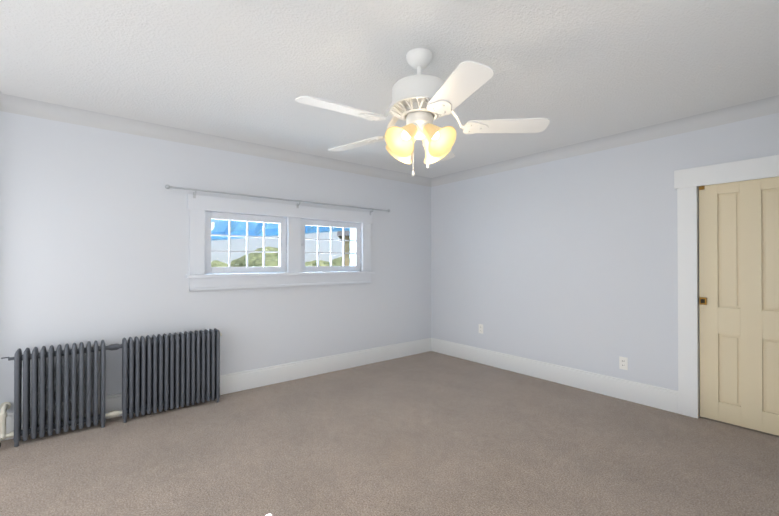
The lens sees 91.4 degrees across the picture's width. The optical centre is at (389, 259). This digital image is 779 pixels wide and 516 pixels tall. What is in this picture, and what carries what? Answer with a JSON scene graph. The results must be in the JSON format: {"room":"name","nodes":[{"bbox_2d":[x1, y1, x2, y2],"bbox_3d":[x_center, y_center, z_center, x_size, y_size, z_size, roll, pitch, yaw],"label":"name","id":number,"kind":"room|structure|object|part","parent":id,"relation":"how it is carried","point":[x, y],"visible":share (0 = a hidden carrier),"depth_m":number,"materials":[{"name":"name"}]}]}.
{"room":"empty bedroom","nodes":[
{"label":"empty bedroom","id":0,"kind":"room"},
{"bbox_2d":[0,111,430,412],"bbox_3d":[-1.521,0.074,3.998,5.540,2.500,0.250,0,0,-39],"label":"wall","id":1,"kind":"structure","parent":0,"point":[94,234],"depth_m":3.38,"materials":[{"name":"white paint"}]},
{"bbox_2d":[0,94,430,186],"bbox_3d":[-1.411,-1.127,3.870,5.300,0.100,0.100,0,0,-39],"label":"trim","id":2,"kind":"structure","parent":1,"relation":"attached to","point":[36,108],"depth_m":3.48,"materials":[{"name":"white paint"}]},
{"bbox_2d":[1,338,430,440],"bbox_3d":[-1.145,1.230,4.123,4.510,0.190,0.020,0,0,-39],"label":"baseboard","id":3,"kind":"structure","parent":1,"relation":"attached to","point":[246,380],"depth_m":4.15,"materials":[{"name":"white wood"}]},
{"bbox_2d":[165,184,389,214],"bbox_3d":[-1.000,-0.616,4.178,2.567,0.091,0.076,0,0,-39],"label":"curtain rod","id":4,"kind":"object","parent":1,"relation":"attached to","point":[167,186],"visible":1,"depth_m":3.92,"materials":[{"name":"silver metal"}]},
{"bbox_2d":[186,194,374,290],"bbox_3d":[-1.127,-0.154,4.294,2.153,0.900,0.330,0,0,-39],"label":"window","id":5,"kind":"structure","parent":1,"relation":"in","point":[285,272],"depth_m":4.10,"materials":[{"name":"white paint"}]},
{"bbox_3d":[-1.090,-0.160,4.251,1.697,0.471,0.003,0,0,-39],"label":"glass","id":6,"kind":"part","parent":5,"relation":"part of","materials":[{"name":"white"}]},
{"bbox_2d":[211,219,349,240],"bbox_3d":[-1.151,-0.638,5.249,8.506,1.493,1.212,0,0,-39],"label":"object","id":7,"kind":"structure","parent":0,"point":[256,231],"depth_m":5.20,"materials":[{"name":"blue"}]},
{"bbox_2d":[0,351,778,515],"bbox_3d":[0.006,1.372,2.112,5.540,0.120,5.090,0,0,-39],"label":"floor","id":8,"kind":"structure","parent":0,"point":[431,433],"depth_m":2.54,"materials":[{"name":"carpet"}]},
{"bbox_2d":[0,328,221,446],"bbox_3d":[-2.184,0.983,3.115,1.527,0.670,0.229,0,0,-39],"label":"radiator","id":9,"kind":"object","parent":8,"relation":"on","point":[181,369],"visible":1,"depth_m":3.06,"materials":[{"name":"grey metal"}]},
{"bbox_2d":[0,0,778,177],"bbox_3d":[0.006,-1.248,2.129,5.540,0.120,5.090,0,0,-39],"label":"ceiling","id":10,"kind":"structure","parent":0,"point":[575,71],"depth_m":2.29,"materials":[{"name":"white paint"}]},
{"bbox_2d":[295,48,549,175],"bbox_3d":[0.131,-0.829,2.195,1.380,0.716,1.401,0,0,-39],"label":"ceiling fan","id":11,"kind":"object","parent":10,"relation":"hanging from","point":[421,102],"visible":1,"depth_m":2.11,"materials":[{"name":"white"}]},
{"bbox_2d":[431,113,778,390],"bbox_3d":[2.187,0.072,3.733,0.120,2.500,4.840,0,0,-39],"label":"wall","id":12,"kind":"structure","parent":0,"point":[571,262],"depth_m":3.92,"materials":[{"name":"white paint"}]},
{"bbox_2d":[479,324,482,333],"bbox_3d":[1.172,0.889,4.874,0.008,0.116,0.070,0,0,-39],"label":"electrical outlet","id":13,"kind":"object","parent":12,"relation":"attached to","point":[481,328],"visible":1,"depth_m":4.87,"materials":[{"name":"white plastic"}]},
{"bbox_2d":[431,338,677,412],"bbox_3d":[2.095,1.227,3.728,0.020,0.190,4.720,0,0,-39],"label":"baseboard","id":14,"kind":"structure","parent":12,"relation":"attached to","point":[666,399],"depth_m":3.96,"materials":[{"name":"white wood"}]},
{"bbox_2d":[431,95,778,186],"bbox_3d":[2.064,-1.128,3.718,0.100,0.100,4.720,0,0,-39],"label":"trim","id":15,"kind":"structure","parent":12,"relation":"attached to","point":[750,110],"depth_m":3.52,"materials":[{"name":"white paint"}]},
{"bbox_2d":[619,356,627,369],"bbox_3d":[2.213,0.981,3.594,0.008,0.116,0.070,0,0,-39],"label":"electrical outlet","id":16,"kind":"object","parent":12,"relation":"attached to","point":[623,362],"visible":1,"depth_m":3.59,"materials":[{"name":"white plastic"}]},
{"bbox_2d":[674,155,778,418],"bbox_3d":[2.813,0.275,2.941,0.146,2.085,0.960,0,0,-39],"label":"door frame","id":17,"kind":"structure","parent":12,"relation":"attached to","point":[688,182],"depth_m":3.18,"materials":[{"name":"white wood"}]},
{"bbox_2d":[699,177,778,435],"bbox_3d":[2.798,0.344,2.927,0.055,1.922,0.647,0,0,-39],"label":"door","id":18,"kind":"structure","parent":12,"relation":"in","point":[739,295],"depth_m":2.98,"materials":[{"name":"beige paint"}]},
{"label":"outside","id":19,"kind":"structure","parent":0,"visible":0},
{"bbox_3d":[-14.513,4.801,32.076,100.000,0.200,59.740,0,0,-39],"label":"ground","id":20,"kind":"structure","parent":19,"visible":0},
{"bbox_2d":[211,257,341,266],"bbox_3d":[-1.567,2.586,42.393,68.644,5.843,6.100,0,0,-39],"label":"tree","id":21,"kind":"object","parent":20,"relation":"on","point":[337,261],"depth_m":32.49,"materials":[{"name":"green plant"}]},
{"bbox_2d":[233,247,335,266],"bbox_3d":[-2.971,2.084,11.497,3.199,4.975,2.785,0,0,-39],"label":"tree","id":22,"kind":"object","parent":20,"relation":"on","point":[270,258],"depth_m":10.93,"materials":[{"name":"green plant"}]},
{"bbox_2d":[337,231,349,265],"bbox_3d":[-0.101,0.954,16.605,4.000,7.300,5.600,0,0,-4],"label":"building","id":23,"kind":"structure","parent":20,"relation":"on","point":[347,247],"depth_m":14.00,"materials":[{"name":"stone"}]}
]}

